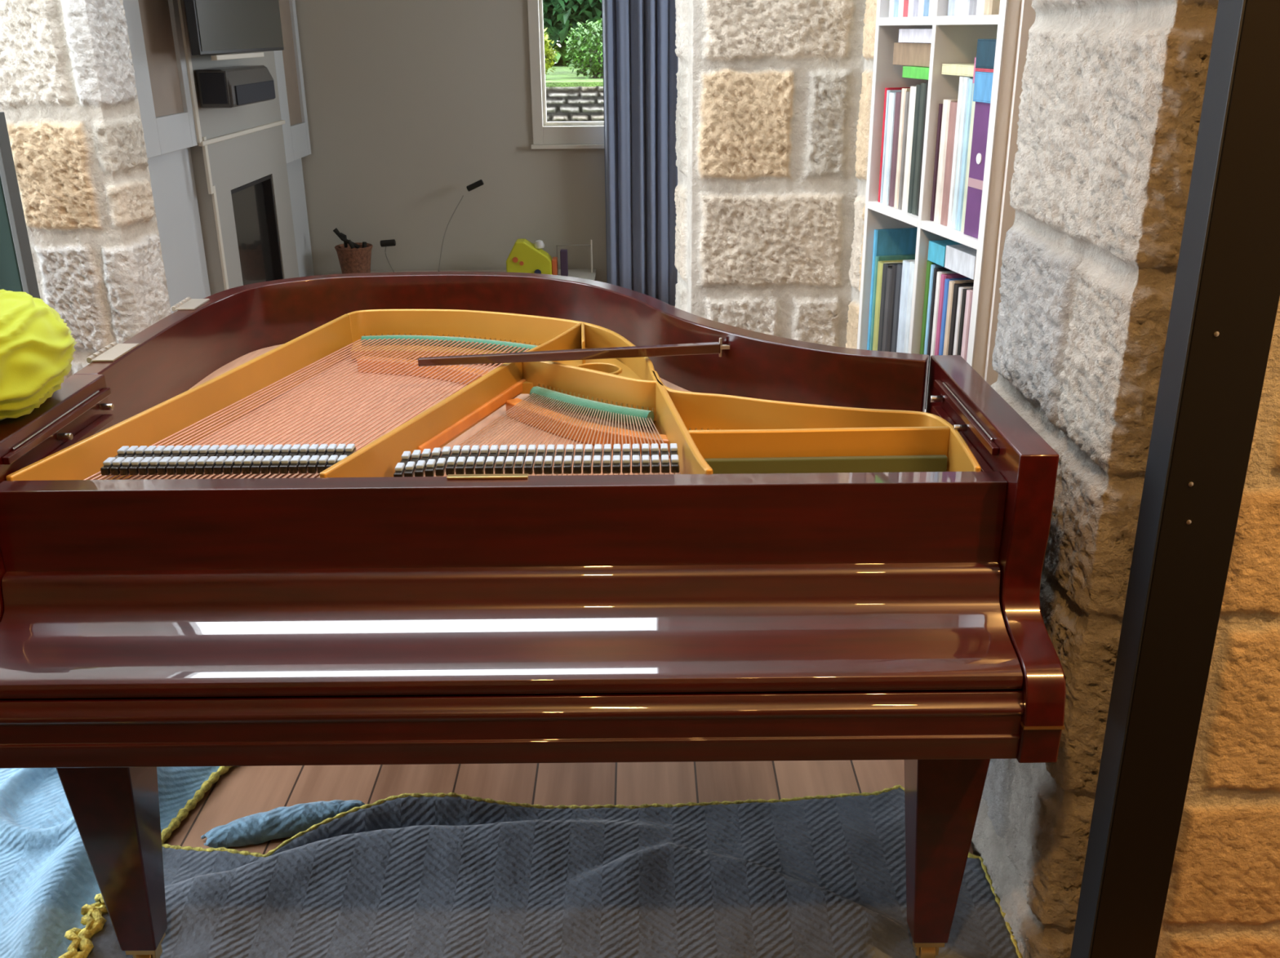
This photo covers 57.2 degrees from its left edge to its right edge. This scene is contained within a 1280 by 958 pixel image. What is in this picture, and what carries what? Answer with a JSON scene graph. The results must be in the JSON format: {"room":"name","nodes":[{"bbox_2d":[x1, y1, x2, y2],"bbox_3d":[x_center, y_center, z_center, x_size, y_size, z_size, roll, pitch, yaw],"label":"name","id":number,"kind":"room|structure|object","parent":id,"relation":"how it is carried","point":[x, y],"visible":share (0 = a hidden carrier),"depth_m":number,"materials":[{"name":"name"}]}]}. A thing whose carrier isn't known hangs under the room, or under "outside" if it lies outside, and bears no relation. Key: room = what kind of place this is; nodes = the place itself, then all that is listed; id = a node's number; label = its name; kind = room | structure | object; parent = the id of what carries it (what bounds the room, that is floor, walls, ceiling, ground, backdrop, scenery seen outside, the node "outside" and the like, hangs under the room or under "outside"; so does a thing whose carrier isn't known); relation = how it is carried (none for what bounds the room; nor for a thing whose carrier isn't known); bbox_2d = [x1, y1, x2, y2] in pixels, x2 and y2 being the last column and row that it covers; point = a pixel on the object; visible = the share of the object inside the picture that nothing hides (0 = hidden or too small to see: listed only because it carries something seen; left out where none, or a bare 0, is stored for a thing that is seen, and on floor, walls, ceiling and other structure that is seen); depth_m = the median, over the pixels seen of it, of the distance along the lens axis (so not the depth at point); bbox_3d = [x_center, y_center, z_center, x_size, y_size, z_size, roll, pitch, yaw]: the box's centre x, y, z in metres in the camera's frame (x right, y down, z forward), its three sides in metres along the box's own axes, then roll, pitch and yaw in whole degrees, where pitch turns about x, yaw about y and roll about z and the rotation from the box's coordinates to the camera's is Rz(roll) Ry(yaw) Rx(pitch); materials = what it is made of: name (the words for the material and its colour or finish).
{"room":"living room","nodes":[
{"label":"living room","id":0,"kind":"room"},
{"bbox_2d":[177,0,299,295],"bbox_3d":[-2.068,-1.871,5.511,0.399,2.700,1.275,-1,21,0],"label":"fireplace surround","id":1,"kind":"object","parent":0,"point":[237,147],"visible":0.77,"depth_m":5.40,"materials":[{"name":"grey paint"}]},
{"bbox_2d":[184,0,284,60],"bbox_3d":[-1.806,-2.197,5.025,0.166,0.748,1.170,-1,21,0],"label":"television","id":2,"kind":"object","parent":1,"relation":"attached to","point":[216,28],"visible":1,"depth_m":4.98,"materials":[{"name":"black"}]},
{"bbox_2d":[195,65,275,108],"bbox_3d":[-1.801,-1.764,5.270,0.152,0.155,0.644,-1,21,0],"label":"speaker","id":3,"kind":"object","parent":1,"relation":"attached to","point":[233,86],"visible":1,"depth_m":5.05},
{"bbox_2d":[199,72,227,104],"bbox_3d":[-1.804,-1.654,4.974,0.107,0.125,0.014,-1,21,0],"label":"grille","id":4,"kind":"object","parent":3,"relation":"attached to","point":[213,86],"depth_m":4.97,"materials":[{"name":"grey"}]},
{"bbox_2d":[234,80,275,105],"bbox_3d":[-1.729,-1.742,5.291,0.008,0.080,0.560,-1,21,0],"label":"grille","id":5,"kind":"object","parent":3,"relation":"attached to","point":[246,92],"depth_m":5.24,"materials":[{"name":"grey"}]},
{"bbox_2d":[231,174,283,285],"bbox_3d":[-2.042,-1.033,5.873,0.315,0.876,0.656,-1,21,0],"label":"fireplace insert","id":6,"kind":"object","parent":1,"relation":"in","point":[253,202],"visible":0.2,"depth_m":5.93,"materials":[{"name":"black"}]},
{"bbox_2d":[294,0,606,283],"bbox_3d":[-0.198,-2.347,6.704,4.350,2.700,0.200,-1,21,0],"label":"wall","id":7,"kind":"structure","parent":0,"point":[411,104],"depth_m":6.76,"materials":[{"name":"beige paint"}]},
{"bbox_2d":[527,0,604,149],"bbox_3d":[-0.211,-2.472,6.559,0.835,1.202,0.120,-1,21,0],"label":"window","id":8,"kind":"structure","parent":7,"relation":"in","point":[589,135],"depth_m":6.71,"materials":[{"name":"beige wood"}]},
{"bbox_2d":[601,0,678,306],"bbox_3d":[-0.201,-2.200,6.542,1.600,2.482,0.207,-1,21,0],"label":"curtain","id":9,"kind":"object","parent":7,"relation":"hanging from","point":[640,60],"visible":0.82,"depth_m":6.59,"materials":[{"name":"blue fabric"}]},
{"bbox_2d":[77,305,977,951],"bbox_3d":[-0.500,-0.024,4.568,5.400,0.100,5.950,-1,21,0],"label":"floor","id":10,"kind":"structure","parent":0,"point":[242,792],"depth_m":2.60,"materials":[{"name":"brown wood"}]},
{"bbox_2d":[0,111,39,298],"bbox_3d":[-1.877,-0.226,3.058,0.700,1.385,0.056,-1,21,0],"label":"picture frame","id":11,"kind":"object","parent":10,"relation":"on","point":[17,271],"visible":0.05,"depth_m":2.90,"materials":[{"name":"grey"}]},
{"bbox_2d":[0,0,171,379],"bbox_3d":[-1.871,-0.951,3.111,1.014,2.700,0.225,-5,21,-12],"label":"wall pier","id":12,"kind":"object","parent":10,"relation":"on","point":[69,103],"visible":0.45,"depth_m":3.17,"materials":[{"name":"stone"}]},
{"bbox_2d":[0,766,232,957],"bbox_3d":[-1.376,0.737,2.314,1.036,0.105,1.203,-1,21,0],"label":"blanket","id":13,"kind":"object","parent":10,"relation":"on","point":[47,877],"visible":0.39,"depth_m":2.36,"materials":[{"name":"blue fabric"}]},
{"bbox_2d":[147,147,210,313],"bbox_3d":[-2.096,-0.632,4.516,0.319,1.100,1.620,-1,21,0],"label":"base cabinet","id":14,"kind":"object","parent":10,"relation":"on","point":[171,174],"visible":0.04,"depth_m":4.95,"materials":[{"name":"grey paint"}]},
{"bbox_2d":[286,158,314,277],"bbox_3d":[-2.103,-1.348,6.676,0.319,0.890,0.515,-1,21,0],"label":"base cabinet","id":15,"kind":"object","parent":10,"relation":"on","point":[295,171],"visible":0.03,"depth_m":6.73,"materials":[{"name":"grey paint"}]},
{"bbox_2d":[321,269,595,280],"bbox_3d":[-1.065,-1.071,6.855,1.610,0.225,0.375,-1,21,0],"label":"bench","id":16,"kind":"object","parent":10,"relation":"on","point":[580,273],"visible":0.17,"depth_m":6.94,"materials":[{"name":"beige paint"}]},
{"bbox_2d":[333,228,373,274],"bbox_3d":[-1.649,-1.307,6.776,0.219,0.283,0.216,-1,21,0],"label":"wicker basket","id":17,"kind":"object","parent":16,"relation":"on","point":[353,257],"visible":0.92,"depth_m":6.73,"materials":[{"name":"brown wicker"}]},
{"bbox_2d":[380,239,395,272],"bbox_3d":[-1.470,-1.307,6.891,0.087,0.199,0.052,-1,21,0],"label":"rod","id":18,"kind":"object","parent":16,"relation":"on","point":[385,243],"visible":0.98,"depth_m":6.84,"materials":[{"name":"black metal"}]},
{"bbox_2d":[438,179,484,271],"bbox_3d":[-1.042,-1.462,6.816,0.295,0.534,0.040,-3,21,-5],"label":"rod","id":19,"kind":"object","parent":16,"relation":"on","point":[479,183],"visible":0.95,"depth_m":6.74,"materials":[{"name":"black metal"}]},
{"bbox_2d":[506,239,558,275],"bbox_3d":[-0.622,-1.272,6.766,0.290,0.206,0.132,-1,21,0],"label":"toy","id":20,"kind":"object","parent":16,"relation":"on","point":[525,256],"visible":0.8,"depth_m":6.72,"materials":[{"name":"yellow plastic"}]},
{"bbox_2d":[560,249,568,276],"bbox_3d":[-0.437,-1.244,6.767,0.040,0.149,0.050,-1,21,0],"label":"block","id":21,"kind":"object","parent":16,"relation":"on","point":[563,253],"visible":0.87,"depth_m":6.74,"materials":[{"name":"purple"}]},
{"bbox_2d":[556,240,592,272],"bbox_3d":[-0.382,-1.297,6.849,0.209,0.190,0.010,-1,21,0],"label":"wire rack","id":22,"kind":"object","parent":16,"relation":"on","point":[590,245],"visible":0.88,"depth_m":6.83,"materials":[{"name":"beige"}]},
{"bbox_2d":[57,785,1022,957],"bbox_3d":[-0.179,0.815,2.126,1.723,0.083,0.900,-1,21,0],"label":"rug","id":23,"kind":"object","parent":10,"relation":"on","point":[441,875],"visible":0.92,"depth_m":2.25,"materials":[{"name":"blue fabric"}]},
{"bbox_2d":[0,271,1066,957],"bbox_3d":[-0.209,0.210,2.387,1.595,0.996,1.517,-1,21,0],"label":"grand piano","id":24,"kind":"object","parent":23,"relation":"on","point":[403,517],"visible":1,"depth_m":1.72,"materials":[{"name":"brown wood"}]},
{"bbox_2d":[0,289,77,420],"bbox_3d":[-1.038,-0.157,1.855,0.256,0.288,0.355,0,21,2],"label":"cushion","id":25,"kind":"object","parent":24,"relation":"on","point":[37,348],"visible":0.93,"depth_m":1.81,"materials":[{"name":"yellow fabric"}]},
{"bbox_2d":[857,0,1022,412],"bbox_3d":[0.786,-0.639,2.720,0.304,2.350,0.672,-4,21,-10],"label":"bookcase","id":26,"kind":"object","parent":10,"relation":"on","point":[954,39],"visible":0.23,"depth_m":2.58,"materials":[{"name":"white wood"}]},
{"bbox_2d":[881,267,892,351],"bbox_3d":[0.724,-0.402,3.016,0.200,0.285,0.028,-4,21,-10],"label":"book","id":27,"kind":"object","parent":26,"relation":"on","point":[889,269],"visible":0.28,"depth_m":2.98,"materials":[{"name":"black paper"}]},
{"bbox_2d":[882,92,896,204],"bbox_3d":[0.709,-0.822,2.919,0.200,0.265,0.026,-4,21,-10],"label":"book","id":28,"kind":"object","parent":26,"relation":"on","point":[891,95],"visible":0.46,"depth_m":2.90,"materials":[{"name":"beige paper"}]},
{"bbox_2d":[877,262,902,351],"bbox_3d":[0.718,-0.415,3.043,0.200,0.290,0.028,-4,21,-10],"label":"book","id":29,"kind":"object","parent":26,"relation":"on","point":[886,266],"visible":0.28,"depth_m":3.00,"materials":[{"name":"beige paper"}]},
{"bbox_2d":[885,94,895,205],"bbox_3d":[0.713,-0.814,2.901,0.200,0.262,0.012,-4,21,-10],"label":"book","id":30,"kind":"object","parent":26,"relation":"on","point":[894,95],"visible":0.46,"depth_m":2.88,"materials":[{"name":"beige paper"}]},
{"bbox_2d":[880,89,902,203],"bbox_3d":[0.705,-0.832,2.937,0.200,0.270,0.012,-4,21,-10],"label":"book","id":31,"kind":"object","parent":26,"relation":"on","point":[891,91],"visible":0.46,"depth_m":2.91,"materials":[{"name":"beige paper"}]},
{"bbox_2d":[872,259,910,351],"bbox_3d":[0.712,-0.426,3.072,0.200,0.290,0.032,-4,21,-10],"label":"book","id":32,"kind":"object","parent":26,"relation":"on","point":[880,265],"visible":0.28,"depth_m":3.03,"materials":[{"name":"beige paper"}]},
{"bbox_2d":[866,227,917,350],"bbox_3d":[0.704,-0.477,3.099,0.200,0.365,0.017,-4,21,-10],"label":"book","id":33,"kind":"object","parent":26,"relation":"on","point":[890,242],"visible":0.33,"depth_m":3.03,"materials":[{"name":"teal paper"}]},
{"bbox_2d":[869,254,915,350],"bbox_3d":[0.707,-0.440,3.094,0.200,0.300,0.016,-4,21,-10],"label":"book","id":34,"kind":"object","parent":26,"relation":"on","point":[900,257],"visible":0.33,"depth_m":3.04,"materials":[{"name":"beige paper"}]},
{"bbox_2d":[886,263,901,351],"bbox_3d":[0.730,-0.399,2.986,0.200,0.300,0.028,-4,21,-10],"label":"book","id":35,"kind":"object","parent":26,"relation":"on","point":[894,265],"visible":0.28,"depth_m":2.95,"materials":[{"name":"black paper"}]},
{"bbox_2d":[877,87,910,202],"bbox_3d":[0.702,-0.839,2.949,0.200,0.275,0.013,-4,21,-10],"label":"book","id":36,"kind":"object","parent":26,"relation":"on","point":[891,88],"visible":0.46,"depth_m":2.92,"materials":[{"name":"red paper"}]},
{"bbox_2d":[888,92,902,206],"bbox_3d":[0.717,-0.809,2.880,0.200,0.268,0.027,-4,21,-10],"label":"book","id":37,"kind":"object","parent":26,"relation":"on","point":[898,95],"visible":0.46,"depth_m":2.86,"materials":[{"name":"beige paper"}]},
{"bbox_2d":[891,263,902,352],"bbox_3d":[0.735,-0.390,2.957,0.200,0.305,0.028,-4,21,-10],"label":"book","id":38,"kind":"object","parent":26,"relation":"on","point":[899,274],"visible":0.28,"depth_m":2.92,"materials":[{"name":"beige paper"}]},
{"bbox_2d":[893,88,910,208],"bbox_3d":[0.723,-0.802,2.849,0.200,0.278,0.022,-4,21,-10],"label":"book","id":39,"kind":"object","parent":26,"relation":"on","point":[904,90],"visible":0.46,"depth_m":2.83,"materials":[{"name":"beige paper"}]},
{"bbox_2d":[897,91,910,209],"bbox_3d":[0.727,-0.791,2.828,0.200,0.272,0.018,-4,21,-10],"label":"book","id":40,"kind":"object","parent":26,"relation":"on","point":[908,93],"visible":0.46,"depth_m":2.81,"materials":[{"name":"beige paper"}]},
{"bbox_2d":[896,259,915,352],"bbox_3d":[0.742,-0.384,2.920,0.200,0.320,0.043,-4,21,-10],"label":"book","id":41,"kind":"object","parent":26,"relation":"on","point":[906,264],"visible":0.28,"depth_m":2.88,"materials":[{"name":"beige paper"}]},
{"bbox_2d":[902,86,916,212],"bbox_3d":[0.733,-0.787,2.799,0.200,0.285,0.032,-4,21,-10],"label":"book","id":42,"kind":"object","parent":26,"relation":"on","point":[913,89],"visible":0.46,"depth_m":2.78,"materials":[{"name":"beige paper"}]},
{"bbox_2d":[903,261,915,353],"bbox_3d":[0.750,-0.372,2.882,0.200,0.325,0.035,-4,21,-10],"label":"book","id":43,"kind":"object","parent":26,"relation":"on","point":[912,263],"visible":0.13,"depth_m":2.84,"materials":[{"name":"beige paper"}]},
{"bbox_2d":[907,84,921,213],"bbox_3d":[0.738,-0.778,2.769,0.200,0.290,0.025,-4,21,-10],"label":"book","id":44,"kind":"object","parent":26,"relation":"on","point":[918,86],"visible":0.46,"depth_m":2.75,"materials":[{"name":"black paper"}]},
{"bbox_2d":[912,0,922,17],"bbox_3d":[0.721,-1.178,2.665,0.190,0.240,0.027,-4,21,-10],"label":"book","id":45,"kind":"object","parent":26,"relation":"on","point":[916,2],"visible":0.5,"depth_m":2.68,"materials":[{"name":"beige paper"}]},
{"bbox_2d":[911,82,926,215],"bbox_3d":[0.743,-0.771,2.744,0.200,0.295,0.024,-4,21,-10],"label":"book","id":46,"kind":"object","parent":26,"relation":"on","point":[923,84],"visible":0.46,"depth_m":2.72,"materials":[{"name":"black paper"}]},
{"bbox_2d":[916,80,928,216],"bbox_3d":[0.748,-0.764,2.719,0.200,0.300,0.024,-4,21,-10],"label":"book","id":47,"kind":"object","parent":26,"relation":"on","point":[926,84],"visible":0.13,"depth_m":2.70,"materials":[{"name":"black paper"}]},
{"bbox_2d":[902,66,929,79],"bbox_3d":[0.722,-0.938,2.709,0.180,0.025,0.160,-4,21,-10],"label":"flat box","id":48,"kind":"object","parent":47,"relation":"on","point":[908,72],"visible":0.24,"depth_m":2.69,"materials":[{"name":"green cardboard"}]},
{"bbox_2d":[893,42,931,66],"bbox_3d":[0.736,-0.993,2.745,0.200,0.050,0.260,-4,21,-10],"label":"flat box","id":49,"kind":"object","parent":48,"relation":"on","point":[908,54],"visible":0.24,"depth_m":2.74,"materials":[{"name":"beige"}]},
{"bbox_2d":[897,28,932,43],"bbox_3d":[0.729,-1.025,2.715,0.200,0.030,0.190,-4,21,-10],"label":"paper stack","id":50,"kind":"object","parent":49,"relation":"on","point":[906,35],"visible":0.26,"depth_m":2.69,"materials":[{"name":"beige paper"}]},
{"bbox_2d":[923,0,929,16],"bbox_3d":[0.732,-1.158,2.612,0.190,0.240,0.027,-4,21,-10],"label":"book","id":51,"kind":"object","parent":26,"relation":"on","point":[926,10],"visible":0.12,"depth_m":2.63,"materials":[{"name":"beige paper"}]},
{"bbox_2d":[920,260,936,354],"bbox_3d":[0.767,-0.350,2.796,0.200,0.345,0.022,-4,21,-10],"label":"book","id":52,"kind":"object","parent":26,"relation":"on","point":[928,263],"visible":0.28,"depth_m":2.75,"materials":[{"name":"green paper"}]},
{"bbox_2d":[927,240,962,266],"bbox_3d":[0.748,-0.519,2.687,0.150,0.045,0.087,-4,21,-10],"label":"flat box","id":53,"kind":"object","parent":52,"relation":"on","point":[936,249],"visible":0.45,"depth_m":2.67,"materials":[{"name":"teal cardboard"}]},
{"bbox_2d":[924,264,944,355],"bbox_3d":[0.771,-0.341,2.778,0.200,0.340,0.016,-4,21,-10],"label":"book","id":54,"kind":"object","parent":26,"relation":"on","point":[932,266],"visible":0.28,"depth_m":2.73,"materials":[{"name":"beige paper"}]},
{"bbox_2d":[929,103,942,221],"bbox_3d":[0.763,-0.717,2.658,0.200,0.255,0.016,-4,21,-10],"label":"book","id":55,"kind":"object","parent":26,"relation":"on","point":[940,105],"visible":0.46,"depth_m":2.64,"materials":[{"name":"beige paper"}]},
{"bbox_2d":[924,267,951,409],"bbox_3d":[0.774,-0.332,2.763,0.200,0.335,0.015,-4,21,-10],"label":"book","id":56,"kind":"object","parent":26,"relation":"on","point":[935,269],"visible":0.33,"depth_m":2.72,"materials":[{"name":"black paper"}]},
{"bbox_2d":[925,271,957,409],"bbox_3d":[0.778,-0.323,2.746,0.200,0.330,0.020,-4,21,-10],"label":"book","id":57,"kind":"object","parent":26,"relation":"on","point":[939,273],"visible":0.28,"depth_m":2.70,"materials":[{"name":"beige paper"}]},
{"bbox_2d":[933,99,957,223],"bbox_3d":[0.768,-0.713,2.632,0.200,0.265,0.033,-4,21,-10],"label":"book","id":58,"kind":"object","parent":26,"relation":"on","point":[946,104],"visible":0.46,"depth_m":2.61,"materials":[{"name":"beige paper"}]},
{"bbox_2d":[940,102,957,226],"bbox_3d":[0.774,-0.698,2.599,0.200,0.262,0.036,-4,21,-10],"label":"book","id":59,"kind":"object","parent":26,"relation":"on","point":[953,105],"visible":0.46,"depth_m":2.58,"materials":[{"name":"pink paper"}]},
{"bbox_2d":[934,273,966,355],"bbox_3d":[0.782,-0.314,2.726,0.200,0.328,0.020,-4,21,-10],"label":"book","id":60,"kind":"object","parent":26,"relation":"on","point":[944,277],"visible":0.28,"depth_m":2.67,"materials":[{"name":"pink paper"}]},
{"bbox_2d":[947,0,955,16],"bbox_3d":[0.756,-1.122,2.489,0.190,0.260,0.031,-4,21,-10],"label":"book","id":61,"kind":"object","parent":26,"relation":"on","point":[951,10],"visible":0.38,"depth_m":2.51,"materials":[{"name":"beige paper"}]},
{"bbox_2d":[946,76,964,227],"bbox_3d":[0.780,-0.713,2.562,0.200,0.315,0.020,-4,21,-10],"label":"book","id":62,"kind":"object","parent":26,"relation":"on","point":[962,78],"visible":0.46,"depth_m":2.54,"materials":[{"name":"beige paper"}]},
{"bbox_2d":[938,277,972,355],"bbox_3d":[0.786,-0.304,2.707,0.200,0.322,0.020,-4,21,-10],"label":"book","id":63,"kind":"object","parent":26,"relation":"on","point":[947,281],"visible":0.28,"depth_m":2.65,"materials":[{"name":"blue paper"}]},
{"bbox_2d":[944,244,977,279],"bbox_3d":[0.770,-0.478,2.575,0.150,0.050,0.145,-4,21,-10],"label":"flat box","id":64,"kind":"object","parent":63,"relation":"on","point":[959,259],"visible":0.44,"depth_m":2.56,"materials":[{"name":"beige"}]},
{"bbox_2d":[942,280,973,355],"bbox_3d":[0.790,-0.296,2.686,0.200,0.322,0.022,-4,21,-10],"label":"book","id":65,"kind":"object","parent":26,"relation":"on","point":[952,283],"visible":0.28,"depth_m":2.63,"materials":[{"name":"beige paper"}]},
{"bbox_2d":[954,0,962,15],"bbox_3d":[0.762,-1.110,2.458,0.190,0.260,0.031,-4,21,-10],"label":"book","id":66,"kind":"object","parent":26,"relation":"on","point":[958,4],"visible":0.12,"depth_m":2.48,"materials":[{"name":"beige paper"}]},
{"bbox_2d":[947,283,973,355],"bbox_3d":[0.795,-0.286,2.663,0.200,0.320,0.024,-4,21,-10],"label":"book","id":67,"kind":"object","parent":26,"relation":"on","point":[956,286],"visible":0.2,"depth_m":2.61,"materials":[{"name":"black paper"}]},
{"bbox_2d":[951,76,973,229],"bbox_3d":[0.784,-0.705,2.542,0.200,0.315,0.021,-4,21,-10],"label":"book","id":68,"kind":"object","parent":26,"relation":"on","point":[966,78],"visible":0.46,"depth_m":2.52,"materials":[{"name":"beige paper"}]},
{"bbox_2d":[952,286,973,355],"bbox_3d":[0.799,-0.277,2.642,0.200,0.318,0.018,-4,21,-10],"label":"book","id":69,"kind":"object","parent":26,"relation":"on","point":[960,290],"visible":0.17,"depth_m":2.59,"materials":[{"name":"beige paper"}]},
{"bbox_2d":[955,79,973,231],"bbox_3d":[0.788,-0.695,2.521,0.200,0.312,0.021,-4,21,-10],"label":"book","id":70,"kind":"object","parent":26,"relation":"on","point":[971,86],"visible":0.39,"depth_m":2.50,"materials":[{"name":"beige paper"}]},
{"bbox_2d":[941,63,973,76],"bbox_3d":[0.759,-0.878,2.519,0.170,0.022,0.156,-4,21,-10],"label":"book","id":71,"kind":"object","parent":70,"relation":"on","point":[956,69],"visible":0.36,"depth_m":2.50,"materials":[{"name":"beige paper"}]},
{"bbox_2d":[956,288,973,355],"bbox_3d":[0.803,-0.270,2.625,0.200,0.318,0.016,-4,21,-10],"label":"book","id":72,"kind":"object","parent":26,"relation":"on","point":[964,291],"visible":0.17,"depth_m":2.57,"materials":[{"name":"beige paper"}]},
{"bbox_2d":[961,0,969,15],"bbox_3d":[0.769,-1.098,2.426,0.190,0.260,0.031,-4,21,-10],"label":"book","id":73,"kind":"object","parent":26,"relation":"on","point":[966,3],"visible":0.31,"depth_m":2.44,"materials":[{"name":"beige paper"}]},
{"bbox_2d":[960,289,973,360],"bbox_3d":[0.807,-0.264,2.605,0.200,0.320,0.022,-4,21,-10],"label":"book","id":74,"kind":"object","parent":26,"relation":"on","point":[968,299],"visible":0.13,"depth_m":2.55,"materials":[{"name":"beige paper"}]},
{"bbox_2d":[960,83,975,232],"bbox_3d":[0.793,-0.683,2.499,0.200,0.305,0.026,-4,21,-10],"label":"book","id":75,"kind":"object","parent":26,"relation":"on","point":[973,102],"visible":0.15,"depth_m":2.49,"materials":[{"name":"beige paper"}]},
{"bbox_2d":[968,0,977,15],"bbox_3d":[0.775,-1.086,2.395,0.190,0.260,0.031,-4,21,-10],"label":"book","id":76,"kind":"object","parent":26,"relation":"on","point":[973,3],"visible":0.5,"depth_m":2.42,"materials":[{"name":"beige paper"}]},
{"bbox_2d":[964,102,990,239],"bbox_3d":[0.808,-0.645,2.448,0.226,0.270,0.084,-4,21,-10],"label":"magazine file","id":77,"kind":"object","parent":26,"relation":"on","point":[981,116],"visible":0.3,"depth_m":2.43,"materials":[{"name":"purple cardboard"}]},
{"bbox_2d":[973,71,993,103],"bbox_3d":[0.766,-0.794,2.378,0.150,0.058,0.092,-4,21,-10],"label":"book","id":78,"kind":"object","parent":77,"relation":"on","point":[983,84],"visible":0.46,"depth_m":2.37,"materials":[{"name":"blue paper"}]},
{"bbox_2d":[974,68,993,72],"bbox_3d":[0.765,-0.825,2.369,0.150,0.006,0.094,-4,21,-10],"label":"book","id":79,"kind":"object","parent":78,"relation":"on","point":[988,70],"visible":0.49,"depth_m":2.36,"materials":[{"name":"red paper"}]},
{"bbox_2d":[975,39,996,69],"bbox_3d":[0.765,-0.854,2.356,0.150,0.055,0.094,-4,21,-10],"label":"book","id":80,"kind":"object","parent":79,"relation":"on","point":[986,48],"visible":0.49,"depth_m":2.35,"materials":[{"name":"blue paper"}]},
{"bbox_2d":[976,0,985,15],"bbox_3d":[0.782,-1.074,2.364,0.190,0.260,0.031,-4,21,-10],"label":"book","id":81,"kind":"object","parent":26,"relation":"on","point":[980,3],"visible":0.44,"depth_m":2.38,"materials":[{"name":"beige paper"}]},
{"bbox_2d":[983,0,999,14],"bbox_3d":[0.788,-1.062,2.333,0.190,0.260,0.031,-4,21,-10],"label":"book","id":82,"kind":"object","parent":26,"relation":"on","point":[991,6],"visible":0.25,"depth_m":2.35,"materials":[{"name":"beige paper"}]},
{"bbox_2d":[1070,0,1279,957],"bbox_3d":[0.752,-0.336,1.471,0.106,2.680,0.067,-1,21,0],"label":"steel post","id":83,"kind":"object","parent":10,"relation":"on","point":[1226,294],"visible":1,"depth_m":1.57,"materials":[{"name":"black metal"}]},
{"bbox_2d":[674,0,877,349],"bbox_3d":[0.345,-0.995,3.170,0.728,2.700,0.255,13,25,31],"label":"wall","id":84,"kind":"structure","parent":0,"point":[773,112],"depth_m":3.20,"materials":[{"name":"stone"}]},
{"bbox_2d":[984,0,1035,386],"bbox_3d":[0.986,-0.674,2.318,0.515,2.700,0.015,-1,21,0],"label":"door frame","id":85,"kind":"structure","parent":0,"point":[1028,14],"depth_m":2.34,"materials":[{"name":"white paint"}]},
{"bbox_2d":[970,0,1279,957],"bbox_3d":[1.298,-0.492,1.836,1.295,2.700,0.621,-1,21,0],"label":"wall","id":86,"kind":"structure","parent":0,"point":[1112,96],"depth_m":1.83,"materials":[{"name":"stone"}]},
{"bbox_3d":[-2.316,-1.685,5.033,0.100,2.700,3.380,-1,21,0],"label":"wall","id":87,"kind":"structure","parent":0,"visible":0},
{"bbox_2d":[123,0,197,158],"bbox_3d":[-2.078,-1.944,4.168,0.379,1.580,1.190,-1,21,0],"label":"upper cabinet","id":88,"kind":"object","parent":87,"relation":"attached to","point":[154,31],"visible":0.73,"depth_m":4.66,"materials":[{"name":"grey paint"}]},
{"bbox_2d":[273,0,311,163],"bbox_3d":[-2.085,-2.609,6.192,0.379,1.790,0.515,-1,21,0],"label":"upper cabinet","id":89,"kind":"object","parent":87,"relation":"attached to","point":[288,64],"visible":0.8,"depth_m":6.42,"materials":[{"name":"grey paint"}]},
{"bbox_3d":[-0.066,-6.855,22.701,12.000,0.250,32.700,-1,21,0],"label":"ground","id":90,"kind":"structure","parent":0,"visible":0},
{"bbox_2d":[545,86,604,121],"bbox_3d":[-0.026,-2.667,9.739,6.800,1.120,0.107,-1,21,0],"label":"wall","id":91,"kind":"structure","parent":90,"relation":"on","point":[578,104],"depth_m":9.60,"materials":[{"name":"brick"}]},
{"label":"outside","id":92,"kind":"structure","parent":0,"visible":0},
{"bbox_2d":[545,62,603,87],"bbox_3d":[-0.036,-3.719,12.578,12.000,1.250,5.850,-1,21,0],"label":"lawn","id":93,"kind":"structure","parent":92,"point":[562,77],"depth_m":10.17,"materials":[{"name":"green plant"}]},
{"bbox_2d":[543,28,559,77],"bbox_3d":[-0.863,-3.659,10.120,0.355,0.428,0.308,-1,21,0],"label":"shrub","id":94,"kind":"object","parent":93,"relation":"on","point":[548,51],"visible":0.22,"depth_m":10.09,"materials":[{"name":"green plant"}]},
{"bbox_2d":[542,0,602,73],"bbox_3d":[-0.486,-4.923,11.146,2.547,2.048,1.490,-1,21,0],"label":"leafy tree","id":95,"kind":"object","parent":93,"relation":"on","point":[557,14],"visible":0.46,"depth_m":11.12,"materials":[{"name":"green plant"}]},
{"bbox_2d":[544,20,600,66],"bbox_3d":[0.099,-5.744,13.776,4.566,2.671,1.722,-2,21,-3],"label":"hedge","id":96,"kind":"object","parent":93,"relation":"on","point":[560,55],"visible":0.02,"depth_m":13.79,"materials":[{"name":"green plant"}]},
{"bbox_2d":[563,18,603,79],"bbox_3d":[-0.373,-3.770,10.339,0.630,0.533,0.626,-1,21,0],"label":"round shrub","id":97,"kind":"object","parent":93,"relation":"on","point":[595,64],"visible":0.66,"depth_m":10.23,"materials":[{"name":"green plant"}]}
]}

